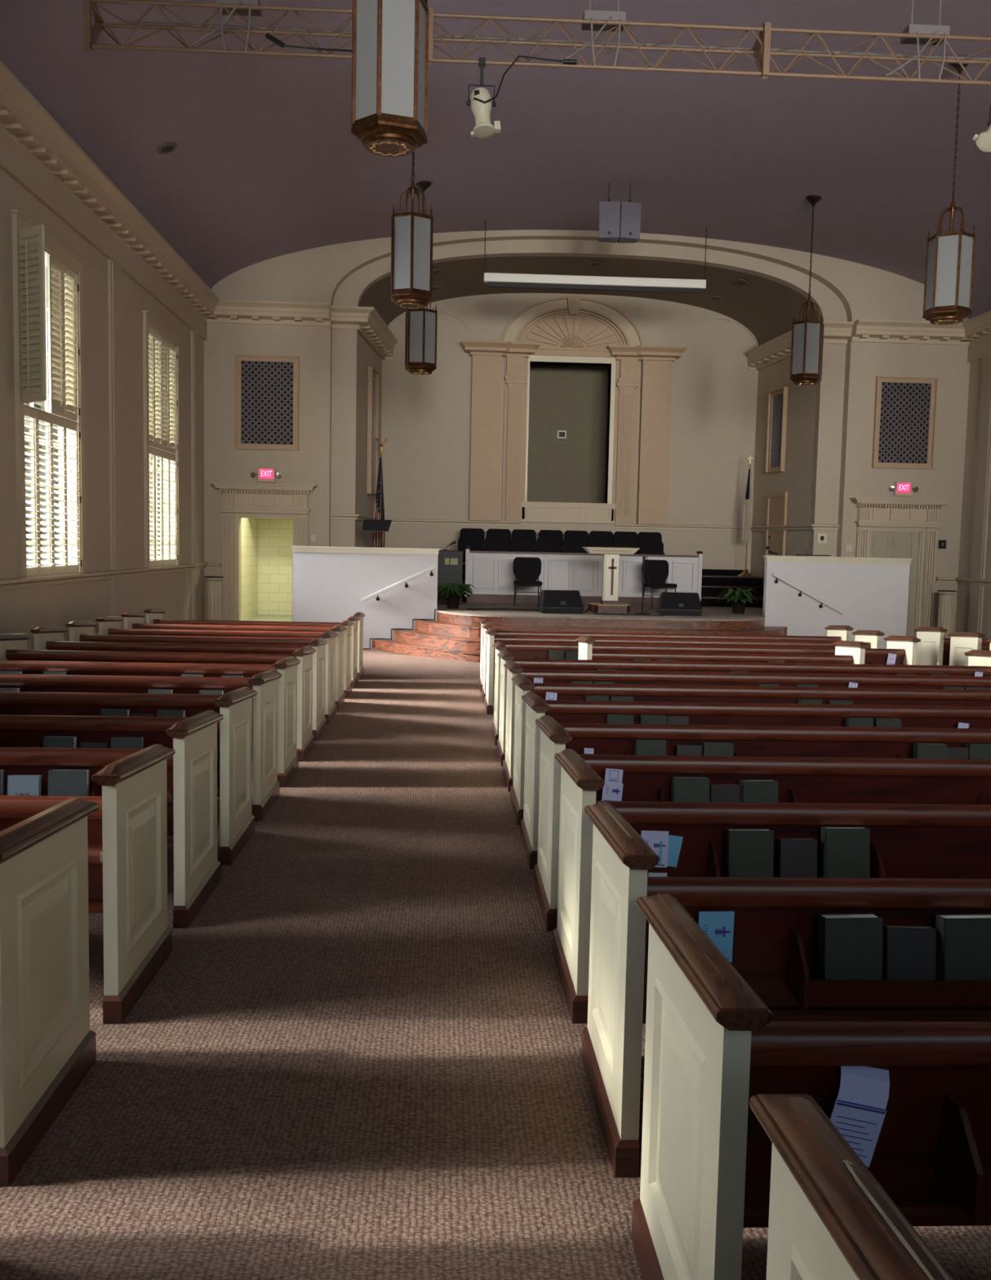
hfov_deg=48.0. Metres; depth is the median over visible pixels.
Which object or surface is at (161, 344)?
window
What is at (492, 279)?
projection screen
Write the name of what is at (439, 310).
arch
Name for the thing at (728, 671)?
hymnal
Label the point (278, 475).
lamp
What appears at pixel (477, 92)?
vent
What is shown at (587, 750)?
card
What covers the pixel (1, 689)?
hymnal
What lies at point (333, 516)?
chair rail
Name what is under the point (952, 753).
bible
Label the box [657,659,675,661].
hymnal
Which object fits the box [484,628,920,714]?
pew
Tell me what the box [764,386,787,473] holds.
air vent
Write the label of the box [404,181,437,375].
pendant lantern
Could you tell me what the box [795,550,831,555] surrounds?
tray
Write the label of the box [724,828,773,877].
hymnal
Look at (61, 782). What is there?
hymnal
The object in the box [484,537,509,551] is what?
chair
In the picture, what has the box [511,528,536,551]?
chair
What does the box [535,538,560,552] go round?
chair
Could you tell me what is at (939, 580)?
chair rail
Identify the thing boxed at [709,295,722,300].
recessed light
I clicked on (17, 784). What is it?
bible
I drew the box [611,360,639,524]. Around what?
pilaster
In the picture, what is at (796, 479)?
wall
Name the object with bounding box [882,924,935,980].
bible
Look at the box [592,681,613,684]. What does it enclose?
hymnal
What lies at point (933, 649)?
pew
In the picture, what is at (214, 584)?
pedestal
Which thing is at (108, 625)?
pew
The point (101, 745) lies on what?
bible
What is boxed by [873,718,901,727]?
hymnal
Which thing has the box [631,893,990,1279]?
pew
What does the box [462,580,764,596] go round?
tier
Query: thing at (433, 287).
recessed light
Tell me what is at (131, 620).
pew
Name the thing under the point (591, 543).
chair
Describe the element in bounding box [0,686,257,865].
pew
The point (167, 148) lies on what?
recessed light
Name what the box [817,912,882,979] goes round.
hymnal
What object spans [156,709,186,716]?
hymnal
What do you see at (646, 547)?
chair
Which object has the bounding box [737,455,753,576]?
flag
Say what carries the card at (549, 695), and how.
attached to the pew at (566, 691)
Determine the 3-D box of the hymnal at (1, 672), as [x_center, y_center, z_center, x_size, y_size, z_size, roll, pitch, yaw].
[-3.671,0.345,8.427,0.157,0.227,0.078,1,5,1]
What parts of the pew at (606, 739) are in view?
panel, cap rail, rail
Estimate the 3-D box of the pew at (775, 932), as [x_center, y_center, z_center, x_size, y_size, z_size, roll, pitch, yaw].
[2.490,0.947,3.235,4.416,0.878,0.749,1,5,-3]
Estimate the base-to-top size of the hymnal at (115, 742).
0.202 m
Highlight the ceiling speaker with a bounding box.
[598,182,641,243]
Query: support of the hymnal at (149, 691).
in the pew at (287, 758)
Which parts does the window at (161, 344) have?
shutter panel, shutter panel, glass, shutter panel, shutter panel, shutter panel, shutter panel, shutter panel, shutter panel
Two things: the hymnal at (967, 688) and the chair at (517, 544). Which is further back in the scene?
the chair at (517, 544)
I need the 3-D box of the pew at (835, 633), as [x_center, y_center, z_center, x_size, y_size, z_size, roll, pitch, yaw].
[2.013,0.202,13.494,4.416,0.878,0.749,1,5,-3]
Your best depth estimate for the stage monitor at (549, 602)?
18.66 m
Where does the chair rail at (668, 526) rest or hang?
attached to the wall at (796, 479)
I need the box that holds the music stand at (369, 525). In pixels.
[361,519,391,547]
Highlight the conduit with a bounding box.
[124,20,990,60]
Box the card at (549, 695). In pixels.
[545,692,557,700]
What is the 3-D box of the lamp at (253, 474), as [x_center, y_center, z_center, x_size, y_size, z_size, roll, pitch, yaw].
[-4.457,-3.050,20.560,0.118,0.097,0.088,1,5,-3]
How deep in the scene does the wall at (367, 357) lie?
21.94 m
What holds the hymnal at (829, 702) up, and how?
in the pew at (566, 691)
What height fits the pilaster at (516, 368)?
3.540 m
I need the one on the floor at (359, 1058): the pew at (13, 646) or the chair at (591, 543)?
the pew at (13, 646)
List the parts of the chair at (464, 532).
backrest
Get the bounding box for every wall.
[0,168,204,649]
[204,230,969,631]
[241,517,293,620]
[290,545,439,649]
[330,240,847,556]
[355,331,382,546]
[381,293,758,573]
[750,356,816,586]
[762,555,912,648]
[955,359,990,639]
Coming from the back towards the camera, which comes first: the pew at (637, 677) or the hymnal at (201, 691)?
the pew at (637, 677)
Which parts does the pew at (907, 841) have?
panel, cap rail, rail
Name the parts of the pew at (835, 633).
panel, cap rail, rail, panel, cap rail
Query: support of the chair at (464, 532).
on the tier at (713, 580)
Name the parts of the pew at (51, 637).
panel, cap rail, rail, cap rail, panel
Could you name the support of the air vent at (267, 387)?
in the wall at (316, 274)
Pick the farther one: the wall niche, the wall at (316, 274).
the wall niche
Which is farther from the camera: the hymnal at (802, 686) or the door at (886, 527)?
the door at (886, 527)
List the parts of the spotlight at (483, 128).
gel frame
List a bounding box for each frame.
[210,482,317,620]
[524,355,616,503]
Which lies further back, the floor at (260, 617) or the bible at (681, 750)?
the floor at (260, 617)
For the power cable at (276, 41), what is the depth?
9.91 m
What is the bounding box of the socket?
[558,431,564,437]
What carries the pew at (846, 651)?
on the floor at (359, 1058)
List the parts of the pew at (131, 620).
panel, cap rail, rail, cap rail, panel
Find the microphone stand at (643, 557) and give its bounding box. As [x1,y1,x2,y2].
[634,555,651,614]
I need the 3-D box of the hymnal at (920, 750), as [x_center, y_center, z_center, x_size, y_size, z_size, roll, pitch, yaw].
[2.266,0.651,5.812,0.157,0.226,0.070,1,5,-2]
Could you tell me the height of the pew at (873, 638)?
0.878 m
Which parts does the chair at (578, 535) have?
backrest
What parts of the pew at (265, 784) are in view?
rail, panel, cap rail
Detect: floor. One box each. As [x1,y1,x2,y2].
[0,648,990,1279]
[242,613,292,621]
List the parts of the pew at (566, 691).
panel, cap rail, rail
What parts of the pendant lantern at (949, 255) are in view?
corner post, glass panel, corner post, glass panel, plate, plate, central stem, chain, corner post, glass panel, corner post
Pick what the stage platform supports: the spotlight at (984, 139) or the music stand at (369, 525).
the music stand at (369, 525)
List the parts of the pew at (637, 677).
panel, cap rail, rail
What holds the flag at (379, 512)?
on the tier at (706, 600)
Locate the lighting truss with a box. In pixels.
[83,0,990,85]
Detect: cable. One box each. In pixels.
[265,32,351,52]
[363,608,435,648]
[466,608,538,610]
[473,55,576,102]
[583,607,665,616]
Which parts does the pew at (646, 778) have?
panel, cap rail, rail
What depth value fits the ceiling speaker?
17.69 m
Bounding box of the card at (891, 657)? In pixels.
[886,653,896,664]
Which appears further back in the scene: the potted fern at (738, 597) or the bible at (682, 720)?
the potted fern at (738, 597)
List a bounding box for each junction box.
[186,0,262,53]
[558,0,626,68]
[884,0,950,81]
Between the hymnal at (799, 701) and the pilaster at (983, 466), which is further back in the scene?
the pilaster at (983, 466)
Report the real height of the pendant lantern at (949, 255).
2.968 m
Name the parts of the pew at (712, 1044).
panel, cap rail, rail, rail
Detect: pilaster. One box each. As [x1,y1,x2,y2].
[107,258,124,628]
[191,329,199,619]
[469,355,502,521]
[501,356,528,521]
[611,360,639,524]
[636,360,672,524]
[966,354,990,632]
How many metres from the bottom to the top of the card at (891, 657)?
0.140 m
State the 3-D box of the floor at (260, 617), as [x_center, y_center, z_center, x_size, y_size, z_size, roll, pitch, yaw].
[-4.314,-0.278,22.867,1.850,0.270,3.440,1,5,-3]
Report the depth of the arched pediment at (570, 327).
24.15 m
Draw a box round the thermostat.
[816,533,827,543]
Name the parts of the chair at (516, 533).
backrest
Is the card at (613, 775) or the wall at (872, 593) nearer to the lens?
the card at (613, 775)
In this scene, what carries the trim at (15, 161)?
attached to the wall at (22, 610)
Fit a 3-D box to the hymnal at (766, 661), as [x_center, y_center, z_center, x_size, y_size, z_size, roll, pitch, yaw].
[2.638,0.318,10.507,0.157,0.237,0.079,1,5,-1]
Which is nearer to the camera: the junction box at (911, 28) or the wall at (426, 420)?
the junction box at (911, 28)
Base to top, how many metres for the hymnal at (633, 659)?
0.237 m
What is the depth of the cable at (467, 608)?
19.38 m
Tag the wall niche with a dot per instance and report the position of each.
(576, 395)
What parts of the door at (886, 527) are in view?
casing, cornice, panel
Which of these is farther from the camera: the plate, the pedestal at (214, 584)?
the plate
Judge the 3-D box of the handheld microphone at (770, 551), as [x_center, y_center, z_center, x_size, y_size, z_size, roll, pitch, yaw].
[4.770,-1.502,19.111,0.168,0.074,0.052,1,5,-3]
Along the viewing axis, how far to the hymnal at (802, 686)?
8.61 m
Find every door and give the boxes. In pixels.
[763,491,787,586]
[848,497,953,637]
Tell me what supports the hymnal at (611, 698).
in the pew at (566, 691)
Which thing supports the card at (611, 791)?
attached to the pew at (646, 778)
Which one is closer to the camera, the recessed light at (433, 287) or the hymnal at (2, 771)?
the hymnal at (2, 771)
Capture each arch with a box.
[387,308,473,340]
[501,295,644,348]
[670,317,758,346]
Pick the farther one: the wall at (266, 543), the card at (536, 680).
the wall at (266, 543)
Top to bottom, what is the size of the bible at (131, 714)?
0.185 m
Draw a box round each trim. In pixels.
[0,60,330,326]
[0,128,207,340]
[330,305,397,359]
[460,339,539,357]
[528,346,615,357]
[606,344,687,362]
[747,320,853,370]
[851,310,990,345]
[967,335,990,362]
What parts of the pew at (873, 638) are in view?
panel, cap rail, rail, panel, cap rail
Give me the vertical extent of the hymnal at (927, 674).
0.226 m
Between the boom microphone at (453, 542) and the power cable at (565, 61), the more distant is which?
the boom microphone at (453, 542)
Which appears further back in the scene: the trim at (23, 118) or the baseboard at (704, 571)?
the baseboard at (704, 571)
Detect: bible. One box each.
[6,774,41,795]
[80,742,107,748]
[130,713,154,716]
[666,715,688,724]
[675,744,702,755]
[709,784,740,802]
[777,838,817,877]
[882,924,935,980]
[946,746,968,759]
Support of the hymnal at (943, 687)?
in the pew at (637, 677)
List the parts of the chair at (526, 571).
leg, leg, backrest, seat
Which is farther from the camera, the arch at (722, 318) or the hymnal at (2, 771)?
the arch at (722, 318)
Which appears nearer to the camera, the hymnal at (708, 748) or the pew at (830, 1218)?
the pew at (830, 1218)
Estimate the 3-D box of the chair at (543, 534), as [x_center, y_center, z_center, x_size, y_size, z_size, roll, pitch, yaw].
[1.192,-1.893,23.753,0.524,0.907,0.535,1,5,-3]
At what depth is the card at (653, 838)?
3.88 m
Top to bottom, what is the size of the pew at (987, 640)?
0.878 m
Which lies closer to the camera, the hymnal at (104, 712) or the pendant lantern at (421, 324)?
the hymnal at (104, 712)
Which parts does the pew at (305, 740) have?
rail, cap rail, panel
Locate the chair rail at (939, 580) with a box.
[935,577,990,586]
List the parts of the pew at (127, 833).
rail, rail, cap rail, panel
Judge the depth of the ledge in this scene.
24.47 m
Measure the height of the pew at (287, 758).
0.878 m
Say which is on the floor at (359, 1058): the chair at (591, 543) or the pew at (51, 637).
the pew at (51, 637)
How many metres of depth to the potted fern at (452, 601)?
19.41 m
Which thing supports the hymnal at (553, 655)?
in the pew at (904, 647)
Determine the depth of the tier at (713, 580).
23.68 m
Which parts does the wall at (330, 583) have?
skirting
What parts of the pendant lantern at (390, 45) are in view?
corner post, glass panel, corner post, plate, glass panel, corner post, glass panel, plate, corner post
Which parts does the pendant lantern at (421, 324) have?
corner post, glass panel, corner post, glass panel, plate, plate, chain, corner post, glass panel, corner post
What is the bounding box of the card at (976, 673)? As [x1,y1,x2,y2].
[974,671,982,676]
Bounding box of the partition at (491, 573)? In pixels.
[465,546,702,606]
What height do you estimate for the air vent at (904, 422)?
1.710 m
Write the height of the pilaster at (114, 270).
5.556 m
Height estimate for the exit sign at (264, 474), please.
0.260 m
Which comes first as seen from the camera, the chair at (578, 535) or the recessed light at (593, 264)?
the recessed light at (593, 264)
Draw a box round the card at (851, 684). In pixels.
[848,682,857,688]
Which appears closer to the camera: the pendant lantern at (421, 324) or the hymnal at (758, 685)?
the hymnal at (758, 685)
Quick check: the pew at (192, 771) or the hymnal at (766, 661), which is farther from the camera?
the hymnal at (766, 661)
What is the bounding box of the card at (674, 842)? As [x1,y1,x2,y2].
[657,835,683,866]
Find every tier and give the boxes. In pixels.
[462,569,763,586]
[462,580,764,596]
[462,594,763,607]
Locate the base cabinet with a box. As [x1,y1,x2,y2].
[437,550,463,604]
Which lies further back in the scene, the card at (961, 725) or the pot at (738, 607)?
the pot at (738, 607)
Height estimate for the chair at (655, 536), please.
0.907 m
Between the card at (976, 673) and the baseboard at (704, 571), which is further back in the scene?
the baseboard at (704, 571)
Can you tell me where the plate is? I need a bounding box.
[550,423,573,444]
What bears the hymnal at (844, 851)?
in the pew at (907, 841)
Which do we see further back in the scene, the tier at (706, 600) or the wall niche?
the wall niche
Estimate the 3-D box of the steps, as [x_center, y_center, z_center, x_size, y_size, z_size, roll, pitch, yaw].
[1.868,0.064,17.822,7.810,0.495,2.290,1,5,-3]
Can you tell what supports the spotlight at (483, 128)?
hanging from the lighting truss
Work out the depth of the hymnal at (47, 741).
5.61 m
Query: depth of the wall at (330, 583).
18.78 m
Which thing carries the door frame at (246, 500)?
in the wall at (316, 274)
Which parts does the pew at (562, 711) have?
panel, cap rail, rail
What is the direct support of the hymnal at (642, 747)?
in the pew at (606, 739)
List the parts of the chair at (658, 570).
leg, backrest, seat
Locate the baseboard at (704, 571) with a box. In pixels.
[462,564,748,575]
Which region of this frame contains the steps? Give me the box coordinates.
[371,620,786,662]
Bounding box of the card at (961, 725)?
[957,722,968,728]
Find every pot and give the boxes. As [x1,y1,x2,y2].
[444,595,461,608]
[730,600,746,613]
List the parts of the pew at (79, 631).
cap rail, panel, rail, cap rail, panel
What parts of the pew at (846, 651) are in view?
panel, cap rail, rail, panel, cap rail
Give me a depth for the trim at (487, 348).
23.83 m
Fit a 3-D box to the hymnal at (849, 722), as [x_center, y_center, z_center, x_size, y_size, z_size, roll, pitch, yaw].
[2.202,0.584,6.744,0.157,0.226,0.072,1,5,-6]
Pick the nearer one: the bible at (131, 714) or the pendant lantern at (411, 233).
the bible at (131, 714)
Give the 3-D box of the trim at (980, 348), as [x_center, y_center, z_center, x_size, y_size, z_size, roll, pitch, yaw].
[9.486,-4.413,9.501,0.055,0.340,23.200,1,5,-3]
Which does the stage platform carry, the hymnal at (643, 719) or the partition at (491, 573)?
the partition at (491, 573)
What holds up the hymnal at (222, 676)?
in the pew at (305, 740)
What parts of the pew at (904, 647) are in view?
panel, cap rail, rail, panel, cap rail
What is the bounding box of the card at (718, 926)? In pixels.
[698,911,734,962]
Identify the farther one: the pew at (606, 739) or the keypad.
the keypad
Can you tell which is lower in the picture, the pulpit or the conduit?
the pulpit
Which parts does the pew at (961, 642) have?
panel, cap rail, rail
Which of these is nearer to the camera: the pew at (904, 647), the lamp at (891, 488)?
the pew at (904, 647)
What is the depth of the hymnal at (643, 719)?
6.66 m
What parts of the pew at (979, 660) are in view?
panel, cap rail, rail, cap rail, panel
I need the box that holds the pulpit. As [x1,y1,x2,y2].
[582,546,639,613]
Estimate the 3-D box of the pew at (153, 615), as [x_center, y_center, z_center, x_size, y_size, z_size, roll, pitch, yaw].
[-3.074,0.036,14.391,2.718,0.878,0.749,1,5,-3]
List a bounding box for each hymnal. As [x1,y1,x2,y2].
[0,671,22,674]
[0,688,20,691]
[0,769,4,795]
[42,735,77,747]
[43,671,66,675]
[47,768,89,795]
[100,708,129,715]
[109,737,143,748]
[147,688,173,693]
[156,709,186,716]
[181,674,204,676]
[199,689,224,694]
[221,675,243,677]
[547,650,564,659]
[564,651,578,659]
[570,680,591,684]
[584,695,608,701]
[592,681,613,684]
[596,669,615,671]
[606,714,633,724]
[609,696,633,701]
[632,658,650,660]
[634,739,666,755]
[639,715,666,724]
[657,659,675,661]
[671,776,709,801]
[701,742,733,755]
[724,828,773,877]
[728,671,747,672]
[738,779,777,802]
[757,684,778,686]
[766,661,784,662]
[795,684,817,687]
[797,699,822,703]
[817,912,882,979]
[820,826,870,878]
[827,700,852,704]
[844,717,873,727]
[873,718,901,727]
[912,742,946,758]
[927,674,947,675]
[935,913,990,980]
[942,686,964,688]
[964,687,985,689]
[964,743,990,759]
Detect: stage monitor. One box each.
[537,590,584,613]
[657,591,702,616]
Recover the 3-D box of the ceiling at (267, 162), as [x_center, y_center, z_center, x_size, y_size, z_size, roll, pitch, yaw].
[2.385,-5.975,9.088,14.330,1.950,23.700,1,5,-3]
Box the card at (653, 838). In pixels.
[640,830,668,867]
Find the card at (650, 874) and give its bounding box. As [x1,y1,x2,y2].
[648,872,666,876]
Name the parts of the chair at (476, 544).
backrest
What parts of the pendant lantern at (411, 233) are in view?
corner post, glass panel, plate, corner post, plate, central stem, chain, glass panel, corner post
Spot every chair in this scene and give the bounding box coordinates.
[457,537,483,568]
[459,528,484,551]
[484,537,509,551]
[486,528,511,551]
[509,537,535,551]
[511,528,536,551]
[513,556,542,605]
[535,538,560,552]
[538,529,563,552]
[561,538,586,553]
[564,530,588,553]
[586,539,612,553]
[589,530,613,545]
[613,531,638,554]
[613,540,638,554]
[637,532,664,555]
[638,540,663,555]
[641,560,677,608]
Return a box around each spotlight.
[466,57,500,137]
[973,105,990,152]
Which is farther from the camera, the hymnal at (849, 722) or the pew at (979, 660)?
the pew at (979, 660)
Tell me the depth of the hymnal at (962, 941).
2.94 m
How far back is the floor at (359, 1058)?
3.34 m
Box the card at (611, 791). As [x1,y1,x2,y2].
[601,782,623,800]
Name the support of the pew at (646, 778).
on the floor at (359, 1058)
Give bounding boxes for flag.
[372,437,387,547]
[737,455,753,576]
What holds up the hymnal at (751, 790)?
in the pew at (646, 778)
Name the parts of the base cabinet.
label plate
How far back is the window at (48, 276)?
12.54 m
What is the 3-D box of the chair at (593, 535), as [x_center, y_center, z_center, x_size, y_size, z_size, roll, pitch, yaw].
[2.281,-1.875,23.805,0.524,0.907,0.535,1,5,-3]
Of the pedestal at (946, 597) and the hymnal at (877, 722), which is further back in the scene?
the pedestal at (946, 597)
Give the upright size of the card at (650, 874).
0.035 m
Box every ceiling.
[0,0,990,319]
[358,256,818,346]
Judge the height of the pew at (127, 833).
0.878 m
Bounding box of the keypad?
[937,540,946,548]
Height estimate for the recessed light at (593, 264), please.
0.018 m
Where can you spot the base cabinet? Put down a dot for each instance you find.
(450, 562)
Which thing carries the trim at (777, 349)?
attached to the wall at (796, 479)
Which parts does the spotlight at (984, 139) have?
gel frame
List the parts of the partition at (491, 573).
post, raised panel, raised panel, raised panel, raised panel, rail, raised panel, raised panel, raised panel, raised panel, raised panel, post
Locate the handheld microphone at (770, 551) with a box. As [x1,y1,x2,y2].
[768,550,777,555]
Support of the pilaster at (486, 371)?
attached to the wall at (426, 420)
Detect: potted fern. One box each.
[437,582,478,608]
[715,587,763,613]
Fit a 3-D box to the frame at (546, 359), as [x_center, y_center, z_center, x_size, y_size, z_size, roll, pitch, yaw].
[1.592,-4.609,24.513,2.060,3.160,0.360,1,5,-3]
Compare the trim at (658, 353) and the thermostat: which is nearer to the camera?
the thermostat
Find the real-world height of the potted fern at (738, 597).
0.455 m
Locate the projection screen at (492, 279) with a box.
[484,219,706,293]
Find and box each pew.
[0,632,328,741]
[0,646,315,761]
[0,656,301,787]
[0,669,282,820]
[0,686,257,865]
[0,710,223,928]
[0,744,175,1024]
[0,797,99,1186]
[30,626,337,724]
[65,621,346,710]
[95,616,353,698]
[120,612,359,688]
[142,608,365,679]
[479,618,853,692]
[481,623,884,702]
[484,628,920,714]
[491,641,990,745]
[497,650,990,765]
[502,661,990,791]
[510,674,990,825]
[520,691,990,869]
[533,715,990,931]
[552,748,990,1023]
[575,635,869,664]
[581,801,990,1177]
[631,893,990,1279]
[749,1093,953,1279]
[914,626,990,665]
[947,631,990,666]
[986,638,990,650]
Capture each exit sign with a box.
[250,467,281,482]
[888,481,918,496]
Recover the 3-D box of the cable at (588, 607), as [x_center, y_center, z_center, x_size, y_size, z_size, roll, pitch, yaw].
[2.130,-0.471,18.607,1.376,0.110,0.290,2,5,15]
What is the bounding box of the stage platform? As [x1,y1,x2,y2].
[436,601,765,629]
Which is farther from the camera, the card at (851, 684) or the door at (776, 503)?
the door at (776, 503)
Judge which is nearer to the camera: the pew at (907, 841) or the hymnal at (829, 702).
the pew at (907, 841)
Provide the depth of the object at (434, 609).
18.80 m
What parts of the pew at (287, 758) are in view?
rail, cap rail, panel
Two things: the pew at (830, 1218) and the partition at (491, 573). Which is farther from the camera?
the partition at (491, 573)
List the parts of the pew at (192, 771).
rail, rail, cap rail, panel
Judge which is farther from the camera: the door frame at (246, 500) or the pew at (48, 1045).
the door frame at (246, 500)
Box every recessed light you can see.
[157,142,177,154]
[431,286,439,290]
[432,268,442,273]
[588,262,601,266]
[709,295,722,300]
[735,279,748,284]
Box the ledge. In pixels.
[520,501,616,524]
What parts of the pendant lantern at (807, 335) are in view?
corner post, glass panel, corner post, plate, plate, central stem, chain, glass panel, corner post, glass panel, corner post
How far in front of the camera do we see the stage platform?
18.08 m
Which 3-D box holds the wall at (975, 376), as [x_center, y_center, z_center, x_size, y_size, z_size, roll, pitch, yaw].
[9.607,-2.052,9.862,0.300,6.900,23.500,1,5,-3]
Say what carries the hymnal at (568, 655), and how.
in the pew at (904, 647)
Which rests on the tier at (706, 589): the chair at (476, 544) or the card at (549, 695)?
the chair at (476, 544)
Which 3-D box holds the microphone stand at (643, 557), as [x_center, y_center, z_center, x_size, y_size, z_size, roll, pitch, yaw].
[2.516,-0.943,18.975,0.276,1.001,0.277,3,5,24]
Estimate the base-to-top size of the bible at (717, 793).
0.184 m
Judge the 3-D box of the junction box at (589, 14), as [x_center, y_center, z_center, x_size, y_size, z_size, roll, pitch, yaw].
[0.880,-5.871,10.133,0.612,1.364,0.279,1,5,-3]
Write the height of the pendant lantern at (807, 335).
2.968 m
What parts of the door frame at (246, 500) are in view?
cornice, casing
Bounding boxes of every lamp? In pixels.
[250,471,257,477]
[275,472,281,478]
[888,485,894,491]
[911,486,918,491]
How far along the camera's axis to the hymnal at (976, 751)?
5.81 m
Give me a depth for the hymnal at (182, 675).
8.47 m
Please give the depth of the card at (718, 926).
2.94 m
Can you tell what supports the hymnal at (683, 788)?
in the pew at (646, 778)
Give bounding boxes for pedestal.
[204,576,223,620]
[937,590,956,638]
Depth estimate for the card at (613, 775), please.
4.81 m
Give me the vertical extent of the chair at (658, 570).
0.907 m
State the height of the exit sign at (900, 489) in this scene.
0.260 m
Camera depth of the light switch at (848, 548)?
21.24 m
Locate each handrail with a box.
[360,565,435,602]
[772,572,844,613]
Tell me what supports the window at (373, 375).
in the wall at (367, 357)
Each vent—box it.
[235,354,299,450]
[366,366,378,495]
[474,89,479,95]
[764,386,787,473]
[871,375,938,469]
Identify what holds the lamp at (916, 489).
attached to the exit sign at (900, 489)
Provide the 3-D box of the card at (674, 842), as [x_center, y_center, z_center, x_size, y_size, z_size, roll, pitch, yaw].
[0.608,0.735,3.886,0.093,0.121,0.005,0,5,-11]
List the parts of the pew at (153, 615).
cap rail, panel, rail, cap rail, panel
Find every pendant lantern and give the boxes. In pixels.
[351,0,429,156]
[391,151,433,308]
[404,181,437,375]
[790,195,824,386]
[922,55,975,324]
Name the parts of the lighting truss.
joint plate, joint plate, joint plate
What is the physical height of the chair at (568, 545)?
0.907 m
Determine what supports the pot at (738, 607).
attached to the potted fern at (738, 597)
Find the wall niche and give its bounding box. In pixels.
[526,364,608,503]
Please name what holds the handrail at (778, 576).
attached to the wall at (872, 593)
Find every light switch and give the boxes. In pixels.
[311,534,315,541]
[845,545,852,551]
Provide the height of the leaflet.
0.183 m
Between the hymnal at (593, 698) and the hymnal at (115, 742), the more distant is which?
the hymnal at (593, 698)
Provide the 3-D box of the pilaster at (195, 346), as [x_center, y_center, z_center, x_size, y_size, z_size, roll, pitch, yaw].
[-5.329,-2.771,19.811,0.050,5.623,0.520,1,5,-3]
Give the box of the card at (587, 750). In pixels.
[583,747,594,754]
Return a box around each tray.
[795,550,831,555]
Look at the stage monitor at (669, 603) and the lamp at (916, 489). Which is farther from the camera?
the lamp at (916, 489)
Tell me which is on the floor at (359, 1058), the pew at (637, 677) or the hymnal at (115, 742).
the pew at (637, 677)
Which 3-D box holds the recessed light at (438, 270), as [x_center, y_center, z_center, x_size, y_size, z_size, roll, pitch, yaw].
[-1.142,-7.100,21.438,0.255,0.068,0.258,0,5,-10]
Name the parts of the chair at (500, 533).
backrest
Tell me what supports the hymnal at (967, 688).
in the pew at (637, 677)
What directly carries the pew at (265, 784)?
on the floor at (359, 1058)
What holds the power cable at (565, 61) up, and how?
hanging from the lighting truss
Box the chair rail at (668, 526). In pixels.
[614,524,839,531]
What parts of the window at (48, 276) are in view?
shutter panel, shutter panel, shutter panel, glass, shutter panel, shutter panel, shutter panel, shutter panel, shutter panel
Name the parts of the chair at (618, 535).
backrest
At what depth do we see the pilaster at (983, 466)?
20.44 m
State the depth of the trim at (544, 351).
24.14 m
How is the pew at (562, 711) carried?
on the floor at (359, 1058)
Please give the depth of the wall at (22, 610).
14.25 m
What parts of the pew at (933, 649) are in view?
panel, cap rail, rail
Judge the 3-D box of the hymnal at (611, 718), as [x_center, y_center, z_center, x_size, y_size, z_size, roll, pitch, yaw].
[0.744,0.559,6.678,0.157,0.227,0.079,1,5,-1]
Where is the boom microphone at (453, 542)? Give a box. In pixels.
[442,540,456,550]
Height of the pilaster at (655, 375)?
3.560 m
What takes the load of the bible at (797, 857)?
in the pew at (907, 841)
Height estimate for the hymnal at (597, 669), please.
0.227 m
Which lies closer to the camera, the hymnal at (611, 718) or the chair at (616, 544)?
the hymnal at (611, 718)
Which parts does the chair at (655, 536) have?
backrest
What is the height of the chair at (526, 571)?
0.907 m
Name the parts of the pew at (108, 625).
cap rail, panel, rail, cap rail, panel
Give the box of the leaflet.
[830,1066,889,1167]
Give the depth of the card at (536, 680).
8.54 m
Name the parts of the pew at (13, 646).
panel, cap rail, rail, cap rail, panel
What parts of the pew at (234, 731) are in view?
rail, rail, cap rail, panel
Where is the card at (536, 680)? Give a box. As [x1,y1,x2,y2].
[533,677,542,683]
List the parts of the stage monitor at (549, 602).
input plate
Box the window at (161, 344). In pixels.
[142,310,182,567]
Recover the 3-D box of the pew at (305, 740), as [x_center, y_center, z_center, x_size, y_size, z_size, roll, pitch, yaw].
[-2.809,0.451,8.682,2.718,0.878,0.749,1,5,-3]
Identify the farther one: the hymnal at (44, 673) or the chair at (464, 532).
the chair at (464, 532)
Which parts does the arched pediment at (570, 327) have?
keystone panel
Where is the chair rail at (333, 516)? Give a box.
[330,513,519,526]
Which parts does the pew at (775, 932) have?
panel, cap rail, rail, rail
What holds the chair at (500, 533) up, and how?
on the tier at (713, 580)
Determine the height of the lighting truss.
0.497 m
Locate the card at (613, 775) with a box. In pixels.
[604,768,622,783]
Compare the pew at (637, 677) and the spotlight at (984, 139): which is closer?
the pew at (637, 677)
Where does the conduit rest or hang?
attached to the lighting truss
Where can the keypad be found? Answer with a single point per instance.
(942, 544)
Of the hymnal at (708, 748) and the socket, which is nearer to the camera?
the hymnal at (708, 748)
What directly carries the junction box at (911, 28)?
on the lighting truss
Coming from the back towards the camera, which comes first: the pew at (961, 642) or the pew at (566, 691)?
the pew at (961, 642)
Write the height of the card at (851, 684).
0.099 m
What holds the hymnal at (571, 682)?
in the pew at (637, 677)

